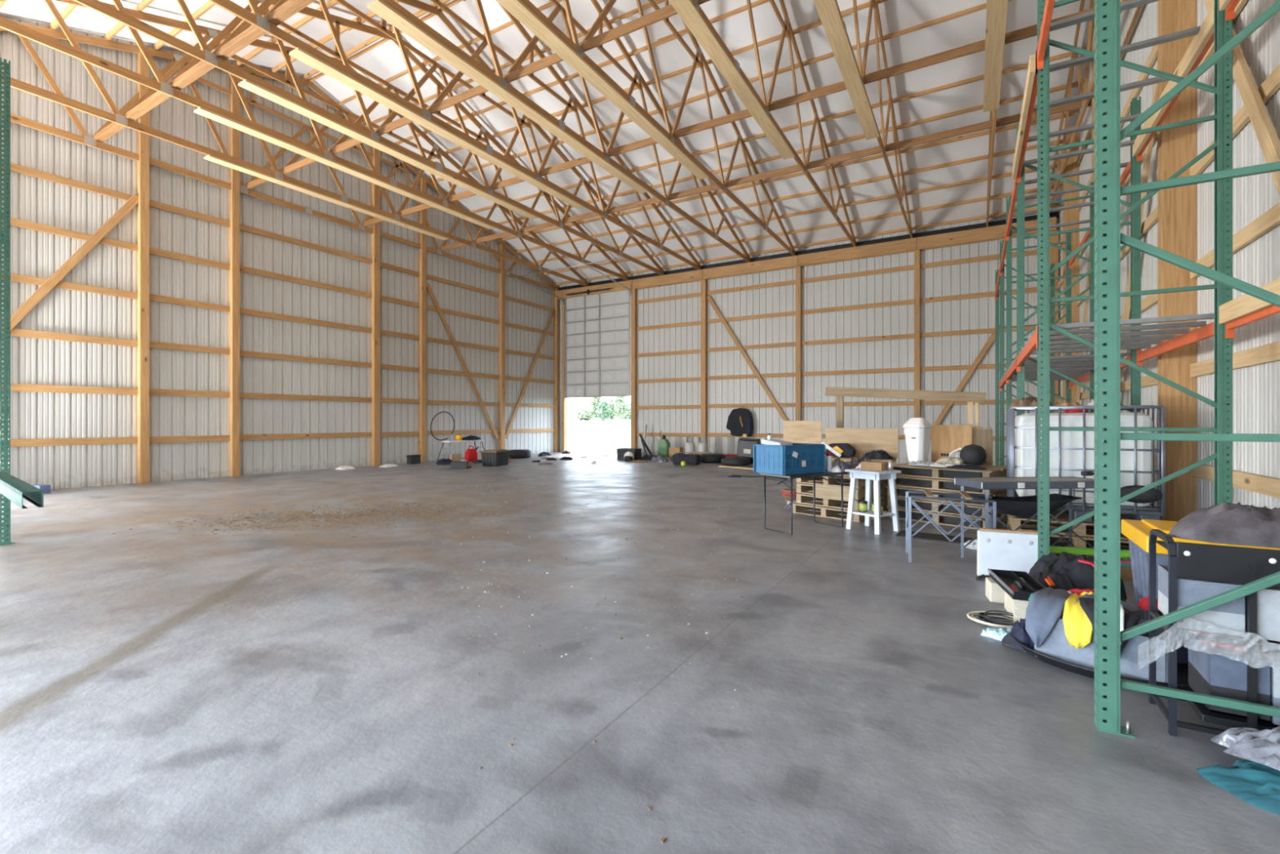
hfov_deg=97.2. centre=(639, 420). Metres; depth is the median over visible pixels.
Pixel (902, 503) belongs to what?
sheet
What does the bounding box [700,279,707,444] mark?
wall post
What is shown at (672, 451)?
cardboard box
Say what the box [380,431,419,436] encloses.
beam
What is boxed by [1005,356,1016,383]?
beam
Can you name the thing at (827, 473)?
table
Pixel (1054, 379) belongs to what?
bar
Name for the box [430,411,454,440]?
loop
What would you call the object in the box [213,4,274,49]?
roof purlin
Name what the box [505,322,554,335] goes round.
beam
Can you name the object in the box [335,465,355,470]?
plastic wrap
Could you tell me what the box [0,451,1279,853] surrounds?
floor
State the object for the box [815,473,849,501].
boards
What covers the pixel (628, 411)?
tree
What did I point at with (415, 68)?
roof purlin
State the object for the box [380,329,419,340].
beam
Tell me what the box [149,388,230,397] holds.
beam
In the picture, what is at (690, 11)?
roof truss
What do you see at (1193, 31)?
bar
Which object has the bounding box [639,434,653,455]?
tripod
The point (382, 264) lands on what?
beam
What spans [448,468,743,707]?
crumbs
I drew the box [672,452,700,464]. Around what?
duffel bag
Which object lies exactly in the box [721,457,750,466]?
wheel
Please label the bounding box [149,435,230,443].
beam
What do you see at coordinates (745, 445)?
tool case
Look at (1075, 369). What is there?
bar
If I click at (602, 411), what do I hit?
tree
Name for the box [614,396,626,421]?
tree
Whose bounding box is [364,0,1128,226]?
roof purlin
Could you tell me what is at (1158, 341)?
bar
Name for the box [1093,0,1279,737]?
frame
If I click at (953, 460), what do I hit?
plastic sheeting
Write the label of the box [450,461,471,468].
box
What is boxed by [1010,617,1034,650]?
garment
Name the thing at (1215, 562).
frame
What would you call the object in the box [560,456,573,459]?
rag
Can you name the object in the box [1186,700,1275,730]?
board
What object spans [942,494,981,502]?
sheet
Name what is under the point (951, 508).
sheet
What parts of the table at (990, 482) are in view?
leg, leg, leg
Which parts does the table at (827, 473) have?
leg frame, leg frame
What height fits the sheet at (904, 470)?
0.080 m
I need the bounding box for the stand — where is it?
[825,386,986,461]
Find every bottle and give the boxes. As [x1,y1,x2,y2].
[684,436,695,453]
[697,437,707,452]
[767,433,771,439]
[825,452,831,471]
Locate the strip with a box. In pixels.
[1049,546,1130,556]
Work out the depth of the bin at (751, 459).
17.06 m
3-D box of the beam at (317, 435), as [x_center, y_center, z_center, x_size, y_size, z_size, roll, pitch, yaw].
[-8.635,0.395,14.821,0.040,0.136,3.451,0,0,31]
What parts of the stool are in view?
leg, leg, seat, leg, leg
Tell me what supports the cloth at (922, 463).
on the pallet at (992, 470)
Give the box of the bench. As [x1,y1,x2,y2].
[435,439,484,462]
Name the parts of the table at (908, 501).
leg, leg, rail, leg, leg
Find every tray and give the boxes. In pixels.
[760,438,792,445]
[987,568,1046,600]
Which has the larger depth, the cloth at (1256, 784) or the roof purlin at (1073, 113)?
the roof purlin at (1073, 113)
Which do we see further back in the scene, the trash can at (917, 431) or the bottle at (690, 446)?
the bottle at (690, 446)
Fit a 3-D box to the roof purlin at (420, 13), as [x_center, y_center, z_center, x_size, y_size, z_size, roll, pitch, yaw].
[-1.443,-8.884,10.366,16.920,0.096,0.105,0,0,31]
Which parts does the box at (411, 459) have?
lid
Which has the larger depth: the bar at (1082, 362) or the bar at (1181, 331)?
the bar at (1082, 362)
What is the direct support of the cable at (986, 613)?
on the floor
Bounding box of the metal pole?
[641,424,647,455]
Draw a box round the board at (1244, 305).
[1218,277,1279,324]
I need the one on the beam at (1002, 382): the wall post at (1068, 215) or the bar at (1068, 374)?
the bar at (1068, 374)
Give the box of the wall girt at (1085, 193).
[1076,176,1091,212]
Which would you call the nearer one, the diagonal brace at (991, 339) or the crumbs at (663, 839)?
the crumbs at (663, 839)
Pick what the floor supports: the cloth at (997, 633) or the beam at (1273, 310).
the cloth at (997, 633)
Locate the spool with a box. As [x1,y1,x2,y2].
[454,435,462,439]
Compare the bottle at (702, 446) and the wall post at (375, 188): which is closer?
the wall post at (375, 188)
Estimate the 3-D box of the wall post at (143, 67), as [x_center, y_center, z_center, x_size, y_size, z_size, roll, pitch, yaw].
[-10.371,-3.181,11.784,0.160,8.962,0.155,0,0,31]
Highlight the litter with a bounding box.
[112,495,570,541]
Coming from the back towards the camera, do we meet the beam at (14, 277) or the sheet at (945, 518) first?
the beam at (14, 277)
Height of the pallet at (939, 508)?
0.133 m
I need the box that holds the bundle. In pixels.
[1137,595,1158,610]
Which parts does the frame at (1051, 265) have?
post, post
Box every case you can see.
[32,484,50,493]
[737,437,760,458]
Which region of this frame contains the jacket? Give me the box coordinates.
[726,404,753,436]
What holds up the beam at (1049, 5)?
attached to the frame at (1108, 136)
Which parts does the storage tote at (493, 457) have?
lid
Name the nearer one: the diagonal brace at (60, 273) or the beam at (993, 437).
the diagonal brace at (60, 273)
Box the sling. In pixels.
[971,488,1082,517]
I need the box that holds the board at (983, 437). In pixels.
[973,429,992,465]
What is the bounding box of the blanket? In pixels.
[1168,500,1279,548]
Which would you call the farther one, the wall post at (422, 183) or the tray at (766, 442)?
the wall post at (422, 183)
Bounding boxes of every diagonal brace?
[1,194,138,329]
[426,283,498,439]
[505,309,555,438]
[706,295,787,420]
[930,324,999,437]
[1075,251,1089,403]
[1120,62,1157,378]
[1203,0,1279,195]
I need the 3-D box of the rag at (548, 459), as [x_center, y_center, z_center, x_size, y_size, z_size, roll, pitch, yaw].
[-2.932,1.261,18.669,0.396,0.079,0.338,0,0,31]
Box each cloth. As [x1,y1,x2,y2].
[844,456,871,468]
[859,449,894,459]
[908,460,934,466]
[929,462,954,466]
[946,464,986,469]
[964,538,977,549]
[980,626,1011,640]
[1062,593,1093,648]
[1066,588,1093,595]
[1079,596,1142,649]
[1080,591,1093,595]
[1086,398,1103,405]
[1120,603,1124,644]
[1196,759,1279,814]
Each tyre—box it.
[509,448,530,458]
[700,453,724,462]
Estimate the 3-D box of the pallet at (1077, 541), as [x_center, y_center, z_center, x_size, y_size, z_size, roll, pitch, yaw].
[4.632,1.230,6.022,1.191,0.133,0.900,0,0,31]
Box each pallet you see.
[792,498,888,522]
[795,475,888,488]
[795,480,888,499]
[795,491,888,510]
[885,484,1016,506]
[886,494,1004,518]
[887,505,1007,529]
[888,473,1006,494]
[893,462,1006,479]
[1006,518,1128,547]
[1007,510,1131,539]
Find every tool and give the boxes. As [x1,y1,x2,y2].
[1009,585,1017,591]
[1011,583,1020,591]
[1013,582,1021,591]
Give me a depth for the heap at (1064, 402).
5.99 m
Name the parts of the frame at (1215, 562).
frame, rail, panel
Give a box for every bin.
[742,457,753,463]
[985,577,1004,603]
[1158,564,1244,638]
[1188,631,1270,722]
[1242,583,1279,643]
[1259,640,1279,726]
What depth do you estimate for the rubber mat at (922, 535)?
6.22 m
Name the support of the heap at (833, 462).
on the boards at (824, 491)
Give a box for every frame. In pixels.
[0,57,15,545]
[995,262,1054,466]
[1000,232,1071,466]
[1006,182,1093,413]
[1016,96,1141,493]
[1037,0,1232,568]
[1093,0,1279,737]
[1148,528,1279,736]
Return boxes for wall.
[0,15,554,489]
[557,210,1059,466]
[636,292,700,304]
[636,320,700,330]
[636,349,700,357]
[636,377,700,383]
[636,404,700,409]
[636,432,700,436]
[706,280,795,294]
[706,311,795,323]
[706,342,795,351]
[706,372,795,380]
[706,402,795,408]
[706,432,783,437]
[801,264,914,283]
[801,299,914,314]
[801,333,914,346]
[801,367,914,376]
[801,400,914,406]
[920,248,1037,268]
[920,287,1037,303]
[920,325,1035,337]
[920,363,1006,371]
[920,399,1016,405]
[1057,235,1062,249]
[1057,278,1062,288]
[1059,0,1279,509]
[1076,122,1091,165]
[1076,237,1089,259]
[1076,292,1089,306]
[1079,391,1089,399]
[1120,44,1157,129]
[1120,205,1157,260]
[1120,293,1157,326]
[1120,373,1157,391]
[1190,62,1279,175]
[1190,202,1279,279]
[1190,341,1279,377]
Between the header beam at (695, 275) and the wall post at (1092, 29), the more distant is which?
the header beam at (695, 275)
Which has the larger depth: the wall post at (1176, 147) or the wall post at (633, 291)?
the wall post at (633, 291)
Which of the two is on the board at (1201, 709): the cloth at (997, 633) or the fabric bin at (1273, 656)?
the fabric bin at (1273, 656)
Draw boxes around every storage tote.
[479,448,511,466]
[1121,519,1279,641]
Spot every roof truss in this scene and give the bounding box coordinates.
[0,0,589,286]
[0,0,629,280]
[0,21,559,290]
[72,0,664,275]
[208,0,701,270]
[367,0,751,262]
[495,0,795,255]
[668,0,856,246]
[813,0,912,238]
[982,0,1008,226]
[1049,0,1126,208]
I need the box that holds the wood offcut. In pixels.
[689,451,711,454]
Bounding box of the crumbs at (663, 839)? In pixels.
[467,480,746,843]
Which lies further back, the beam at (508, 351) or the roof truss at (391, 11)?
the beam at (508, 351)
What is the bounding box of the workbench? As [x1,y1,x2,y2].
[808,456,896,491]
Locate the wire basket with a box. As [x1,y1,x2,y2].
[781,488,796,509]
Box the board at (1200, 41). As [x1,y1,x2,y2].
[1132,4,1213,156]
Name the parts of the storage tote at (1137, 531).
lid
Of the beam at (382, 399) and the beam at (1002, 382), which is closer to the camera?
the beam at (1002, 382)
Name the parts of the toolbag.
panel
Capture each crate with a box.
[617,448,641,460]
[753,442,825,475]
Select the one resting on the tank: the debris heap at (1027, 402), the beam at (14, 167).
the debris heap at (1027, 402)
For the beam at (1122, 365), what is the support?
attached to the frame at (1009, 243)
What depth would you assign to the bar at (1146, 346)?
6.08 m
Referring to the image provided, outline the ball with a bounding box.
[680,461,685,466]
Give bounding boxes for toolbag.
[821,441,856,457]
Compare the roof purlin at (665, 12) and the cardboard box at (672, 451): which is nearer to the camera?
the roof purlin at (665, 12)
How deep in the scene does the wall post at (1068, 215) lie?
12.25 m
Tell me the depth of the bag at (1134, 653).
2.78 m
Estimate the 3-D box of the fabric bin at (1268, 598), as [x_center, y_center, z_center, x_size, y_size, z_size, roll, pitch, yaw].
[2.595,0.762,2.286,0.222,0.205,0.273,0,0,31]
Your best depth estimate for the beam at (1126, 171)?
6.65 m
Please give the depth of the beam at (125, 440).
10.88 m
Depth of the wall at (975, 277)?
18.02 m
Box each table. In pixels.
[759,471,847,534]
[905,488,995,562]
[954,476,1103,557]
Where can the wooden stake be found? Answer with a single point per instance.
(973, 428)
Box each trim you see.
[559,211,1058,290]
[562,298,566,452]
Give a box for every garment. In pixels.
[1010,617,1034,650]
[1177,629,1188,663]
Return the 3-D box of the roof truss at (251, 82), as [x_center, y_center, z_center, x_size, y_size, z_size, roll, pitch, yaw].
[-4.406,-7.101,12.178,0.235,3.512,20.643,0,0,31]
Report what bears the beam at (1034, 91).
attached to the frame at (1222, 89)
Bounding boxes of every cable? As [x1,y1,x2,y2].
[966,610,1013,629]
[977,609,1013,625]
[977,612,1013,625]
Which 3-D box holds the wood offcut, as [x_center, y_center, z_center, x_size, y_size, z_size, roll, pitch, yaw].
[1.973,1.160,18.341,0.750,0.280,0.100,0,0,31]
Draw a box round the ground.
[566,420,631,453]
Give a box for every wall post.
[137,50,149,483]
[229,75,239,476]
[370,146,380,466]
[418,177,426,462]
[498,243,505,448]
[553,288,559,452]
[631,288,637,448]
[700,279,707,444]
[795,266,801,420]
[914,249,919,417]
[1049,230,1058,413]
[1062,125,1079,412]
[1091,3,1103,394]
[1157,0,1196,521]
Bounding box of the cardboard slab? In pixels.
[1120,559,1133,581]
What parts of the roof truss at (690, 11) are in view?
metal plate, metal plate, metal plate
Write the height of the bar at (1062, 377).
0.036 m
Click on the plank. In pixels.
(744, 468)
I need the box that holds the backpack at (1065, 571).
[1028,551,1127,601]
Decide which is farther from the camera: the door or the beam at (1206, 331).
the door
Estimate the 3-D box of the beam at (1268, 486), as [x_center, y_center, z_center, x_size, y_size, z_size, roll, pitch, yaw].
[4.912,0.500,4.492,0.040,0.136,3.076,0,0,31]
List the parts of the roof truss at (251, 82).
metal plate, metal plate, metal plate, metal plate, metal plate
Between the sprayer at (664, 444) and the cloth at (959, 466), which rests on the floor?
the sprayer at (664, 444)
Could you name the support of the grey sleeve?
on the clothes
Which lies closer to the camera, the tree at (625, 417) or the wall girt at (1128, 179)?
the wall girt at (1128, 179)
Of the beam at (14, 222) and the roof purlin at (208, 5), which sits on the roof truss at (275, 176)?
the roof purlin at (208, 5)
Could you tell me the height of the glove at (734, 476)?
0.036 m
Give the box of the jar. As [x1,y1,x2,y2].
[887,461,893,471]
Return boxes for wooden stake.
[972,426,975,444]
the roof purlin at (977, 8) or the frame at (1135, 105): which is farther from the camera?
the roof purlin at (977, 8)
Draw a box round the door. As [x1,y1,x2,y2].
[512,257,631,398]
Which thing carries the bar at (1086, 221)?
on the beam at (1004, 249)
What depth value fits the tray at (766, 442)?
6.61 m
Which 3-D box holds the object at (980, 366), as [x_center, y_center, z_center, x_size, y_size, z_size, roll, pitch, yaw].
[9.619,-1.520,15.907,3.091,0.136,0.040,0,0,31]
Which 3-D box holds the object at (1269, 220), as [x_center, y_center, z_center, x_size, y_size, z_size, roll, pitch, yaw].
[4.912,-1.530,4.492,0.040,0.136,3.076,0,0,31]
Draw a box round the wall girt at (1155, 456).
[1154,454,1156,466]
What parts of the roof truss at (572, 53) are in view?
metal plate, metal plate, metal plate, metal plate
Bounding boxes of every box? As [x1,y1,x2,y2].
[406,454,421,463]
[450,453,461,461]
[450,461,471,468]
[668,447,683,458]
[860,461,887,471]
[1004,591,1029,622]
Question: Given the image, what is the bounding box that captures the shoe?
[1001,632,1027,653]
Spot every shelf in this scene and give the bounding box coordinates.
[852,509,894,516]
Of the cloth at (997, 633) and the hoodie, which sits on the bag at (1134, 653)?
the hoodie
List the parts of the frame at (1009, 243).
post, post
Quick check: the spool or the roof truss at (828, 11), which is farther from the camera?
the spool
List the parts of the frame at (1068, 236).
post, post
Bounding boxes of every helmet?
[623,451,634,461]
[960,444,986,465]
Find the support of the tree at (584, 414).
on the ground
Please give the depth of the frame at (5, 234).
5.94 m
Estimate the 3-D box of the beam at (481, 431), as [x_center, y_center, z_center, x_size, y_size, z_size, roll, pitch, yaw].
[-6.003,0.389,19.282,0.040,0.136,3.291,0,0,31]
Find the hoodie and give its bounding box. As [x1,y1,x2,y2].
[1025,586,1075,648]
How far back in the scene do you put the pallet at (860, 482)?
7.61 m
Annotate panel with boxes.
[977,528,1042,575]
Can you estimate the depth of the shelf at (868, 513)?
6.65 m
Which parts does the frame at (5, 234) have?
post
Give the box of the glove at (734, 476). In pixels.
[727,475,742,477]
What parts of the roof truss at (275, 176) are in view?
metal plate, metal plate, metal plate, metal plate, metal plate, metal plate, metal plate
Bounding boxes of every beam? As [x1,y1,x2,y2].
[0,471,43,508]
[1,161,133,200]
[1,217,137,251]
[1,273,137,299]
[1,328,137,346]
[1,383,137,395]
[1,436,137,446]
[149,200,230,226]
[149,247,230,270]
[149,293,230,311]
[149,341,230,354]
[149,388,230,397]
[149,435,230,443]
[240,223,371,263]
[240,265,371,297]
[240,307,371,333]
[240,350,371,367]
[240,392,371,402]
[240,431,371,439]
[380,262,419,276]
[380,295,419,307]
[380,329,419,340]
[380,364,419,372]
[380,397,419,403]
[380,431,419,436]
[426,274,499,297]
[426,304,499,324]
[426,337,499,351]
[426,368,499,378]
[426,400,499,406]
[426,429,499,435]
[505,295,554,311]
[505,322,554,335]
[505,349,554,359]
[505,376,554,383]
[505,402,554,407]
[505,428,554,432]
[557,280,632,300]
[632,269,702,289]
[702,255,797,279]
[797,237,916,266]
[822,434,905,439]
[916,217,1056,250]
[930,435,1006,441]
[995,271,999,299]
[999,234,1006,275]
[999,374,1005,391]
[1005,178,1016,240]
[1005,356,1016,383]
[1016,49,1037,182]
[1016,324,1041,371]
[1036,0,1054,70]
[1069,230,1089,268]
[1069,373,1089,389]
[1102,355,1130,370]
[1120,4,1144,59]
[1120,160,1142,186]
[1136,18,1234,161]
[1136,321,1233,366]
[1190,462,1279,498]
[1195,0,1248,80]
[1225,0,1239,21]
[1225,305,1279,338]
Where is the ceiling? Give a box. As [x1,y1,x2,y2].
[0,0,1091,285]
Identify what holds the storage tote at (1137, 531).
on the floor
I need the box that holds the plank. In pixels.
[718,465,753,469]
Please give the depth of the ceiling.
13.59 m
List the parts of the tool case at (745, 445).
lid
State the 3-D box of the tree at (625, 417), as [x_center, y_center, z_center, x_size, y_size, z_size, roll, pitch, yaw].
[-3.272,-2.197,150.898,4.872,4.617,4.675,0,0,31]
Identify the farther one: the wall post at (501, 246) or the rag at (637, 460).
the wall post at (501, 246)
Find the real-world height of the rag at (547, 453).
0.134 m
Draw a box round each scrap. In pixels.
[537,453,546,456]
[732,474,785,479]
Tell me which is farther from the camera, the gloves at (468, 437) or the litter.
the gloves at (468, 437)
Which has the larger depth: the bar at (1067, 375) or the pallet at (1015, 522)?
the bar at (1067, 375)
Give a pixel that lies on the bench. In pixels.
(451, 441)
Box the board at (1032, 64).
[1012,53,1035,179]
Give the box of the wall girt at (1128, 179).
[1121,131,1157,186]
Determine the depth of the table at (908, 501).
5.19 m
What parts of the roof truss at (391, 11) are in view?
metal plate, metal plate, metal plate, metal plate, metal plate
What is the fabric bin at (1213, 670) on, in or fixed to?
on the board at (1201, 709)
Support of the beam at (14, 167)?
attached to the wall at (33, 361)
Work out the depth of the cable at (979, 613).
3.65 m
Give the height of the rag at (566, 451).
0.132 m
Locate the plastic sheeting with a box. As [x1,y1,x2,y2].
[935,456,966,465]
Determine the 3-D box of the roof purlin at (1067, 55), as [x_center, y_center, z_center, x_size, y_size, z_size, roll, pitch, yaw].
[1.390,-7.148,15.168,16.920,0.096,0.105,0,0,31]
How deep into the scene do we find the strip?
4.90 m
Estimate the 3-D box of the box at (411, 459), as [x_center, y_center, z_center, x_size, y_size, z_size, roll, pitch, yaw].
[-6.859,1.170,17.108,0.220,0.260,0.360,0,0,31]
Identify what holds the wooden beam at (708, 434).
attached to the wall at (975, 277)
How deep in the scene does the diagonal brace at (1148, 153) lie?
7.13 m
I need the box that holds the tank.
[1006,404,1165,522]
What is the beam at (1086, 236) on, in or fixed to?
attached to the frame at (1009, 243)
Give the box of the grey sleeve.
[1075,593,1141,611]
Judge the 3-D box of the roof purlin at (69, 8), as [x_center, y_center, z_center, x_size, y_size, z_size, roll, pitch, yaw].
[-3.806,-7.396,6.361,16.920,0.096,0.105,0,0,31]
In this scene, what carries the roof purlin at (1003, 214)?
on the roof truss at (275, 176)
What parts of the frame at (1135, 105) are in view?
post, post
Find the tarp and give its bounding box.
[650,454,669,462]
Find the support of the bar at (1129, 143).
on the beam at (1034, 91)
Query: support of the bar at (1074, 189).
on the beam at (1014, 193)
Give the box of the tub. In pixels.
[1010,631,1194,692]
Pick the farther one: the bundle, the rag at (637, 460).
the rag at (637, 460)
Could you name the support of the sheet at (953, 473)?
in the pallet at (992, 470)
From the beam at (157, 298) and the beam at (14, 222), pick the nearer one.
the beam at (14, 222)
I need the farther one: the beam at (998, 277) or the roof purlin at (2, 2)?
the beam at (998, 277)
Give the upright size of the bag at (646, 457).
0.174 m
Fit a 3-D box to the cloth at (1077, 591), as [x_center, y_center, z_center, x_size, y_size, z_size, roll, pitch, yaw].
[2.536,0.983,3.204,0.267,0.074,0.171,0,0,9]
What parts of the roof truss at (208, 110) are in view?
metal plate, metal plate, metal plate, metal plate, metal plate, metal plate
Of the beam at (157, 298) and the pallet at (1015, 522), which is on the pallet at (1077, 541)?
the pallet at (1015, 522)
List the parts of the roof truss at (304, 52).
metal plate, metal plate, metal plate, metal plate, metal plate, metal plate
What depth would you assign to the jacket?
19.25 m
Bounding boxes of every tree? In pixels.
[576,408,593,420]
[587,396,602,419]
[596,400,610,421]
[606,399,616,420]
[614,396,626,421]
[623,404,628,420]
[625,402,631,420]
[626,404,631,418]
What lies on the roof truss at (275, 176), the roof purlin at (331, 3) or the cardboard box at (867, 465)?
the roof purlin at (331, 3)
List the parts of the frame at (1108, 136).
post, foot plate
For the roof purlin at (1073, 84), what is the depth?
13.84 m
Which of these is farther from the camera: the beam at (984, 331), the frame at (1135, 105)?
the beam at (984, 331)
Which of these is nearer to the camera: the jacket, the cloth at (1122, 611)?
the cloth at (1122, 611)
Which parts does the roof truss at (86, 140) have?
metal plate, metal plate, metal plate, metal plate, metal plate, metal plate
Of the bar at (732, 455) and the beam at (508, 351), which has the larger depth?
the beam at (508, 351)
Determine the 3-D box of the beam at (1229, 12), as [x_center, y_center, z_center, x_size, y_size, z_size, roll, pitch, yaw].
[3.534,-2.915,2.925,0.044,0.190,2.586,0,0,31]
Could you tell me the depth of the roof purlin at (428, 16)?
13.29 m
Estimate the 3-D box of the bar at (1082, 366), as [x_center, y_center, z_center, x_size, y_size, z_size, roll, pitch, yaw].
[5.993,-0.764,8.168,1.128,0.036,0.066,0,0,31]
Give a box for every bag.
[379,463,397,466]
[640,454,657,460]
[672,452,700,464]
[831,460,852,473]
[1034,608,1168,682]
[1049,537,1065,555]
[1210,725,1279,770]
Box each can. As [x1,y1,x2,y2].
[464,445,481,462]
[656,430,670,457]
[858,500,867,511]
[873,502,882,514]
[902,417,933,462]
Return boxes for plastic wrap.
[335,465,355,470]
[946,450,960,457]
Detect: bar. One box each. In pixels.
[723,453,737,456]
[1000,377,1076,380]
[1000,378,1068,382]
[1001,375,1080,378]
[1002,373,1084,377]
[1004,369,1089,374]
[1004,372,1088,376]
[1006,368,1093,372]
[1007,365,1093,370]
[1008,201,1093,217]
[1008,363,1093,368]
[1010,184,1093,201]
[1010,360,1093,366]
[1012,219,1089,233]
[1012,356,1124,364]
[1013,352,1130,361]
[1018,344,1151,354]
[1021,339,1162,351]
[1022,139,1134,165]
[1024,162,1128,184]
[1024,334,1175,346]
[1026,112,1142,142]
[1027,328,1189,341]
[1031,320,1207,337]
[1033,72,1173,111]
[1035,313,1213,330]
[1040,0,1160,31]
[1049,26,1200,72]
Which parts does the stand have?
post, post, post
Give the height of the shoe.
0.098 m
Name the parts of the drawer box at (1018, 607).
drawer, drawer, drawer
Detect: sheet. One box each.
[783,420,822,444]
[825,427,897,457]
[899,466,932,475]
[899,478,932,486]
[899,488,926,496]
[899,499,932,509]
[899,510,932,519]
[931,424,972,462]
[942,470,982,477]
[942,481,982,491]
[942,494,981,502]
[942,504,982,515]
[942,515,982,527]
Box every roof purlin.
[0,0,6,8]
[48,4,77,29]
[93,0,315,142]
[103,0,154,39]
[151,0,215,49]
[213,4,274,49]
[234,0,337,66]
[245,0,711,189]
[270,0,399,72]
[302,0,450,79]
[308,0,466,82]
[337,0,563,106]
[364,0,664,127]
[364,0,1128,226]
[395,0,769,144]
[411,0,888,166]
[431,0,1012,182]
[440,98,1091,251]
[470,47,1091,213]
[497,80,1084,224]
[501,110,1078,240]
[515,139,1062,253]
[529,163,1060,263]
[542,183,1062,275]
[554,204,1058,284]
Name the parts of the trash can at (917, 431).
lid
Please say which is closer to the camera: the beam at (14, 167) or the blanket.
the blanket
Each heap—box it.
[473,459,482,462]
[831,457,844,465]
[1009,395,1053,406]
[1053,399,1081,405]
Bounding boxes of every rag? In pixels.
[538,451,551,455]
[546,457,557,460]
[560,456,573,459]
[561,450,570,453]
[626,459,649,462]
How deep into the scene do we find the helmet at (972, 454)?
7.14 m
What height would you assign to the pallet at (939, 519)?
0.133 m
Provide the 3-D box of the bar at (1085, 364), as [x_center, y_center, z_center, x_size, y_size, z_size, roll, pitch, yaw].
[5.789,-0.764,7.824,1.128,0.036,0.066,0,0,31]
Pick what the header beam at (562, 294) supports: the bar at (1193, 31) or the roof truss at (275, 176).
the roof truss at (275, 176)
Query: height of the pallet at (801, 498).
0.133 m
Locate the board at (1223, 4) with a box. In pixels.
[1218,0,1231,11]
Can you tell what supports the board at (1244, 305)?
on the beam at (1273, 310)
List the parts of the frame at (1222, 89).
post, post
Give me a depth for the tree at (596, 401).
135.46 m
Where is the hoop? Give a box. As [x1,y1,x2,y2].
[948,447,961,457]
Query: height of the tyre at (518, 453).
0.286 m
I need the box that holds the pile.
[436,457,453,465]
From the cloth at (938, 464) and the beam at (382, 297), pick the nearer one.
the cloth at (938, 464)
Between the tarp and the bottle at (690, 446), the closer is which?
the tarp
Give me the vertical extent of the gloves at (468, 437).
0.157 m
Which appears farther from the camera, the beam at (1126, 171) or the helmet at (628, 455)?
the helmet at (628, 455)
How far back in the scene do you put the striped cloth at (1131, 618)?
2.82 m
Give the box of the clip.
[975,573,990,581]
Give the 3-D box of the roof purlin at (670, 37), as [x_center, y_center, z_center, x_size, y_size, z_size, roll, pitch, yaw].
[-0.185,-8.140,12.498,16.920,0.096,0.105,0,0,31]
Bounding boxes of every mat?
[537,462,554,465]
[894,530,977,543]
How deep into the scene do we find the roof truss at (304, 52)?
10.84 m
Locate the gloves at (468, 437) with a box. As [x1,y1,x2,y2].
[462,435,480,439]
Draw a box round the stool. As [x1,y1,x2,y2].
[844,468,901,534]
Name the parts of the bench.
leg, leg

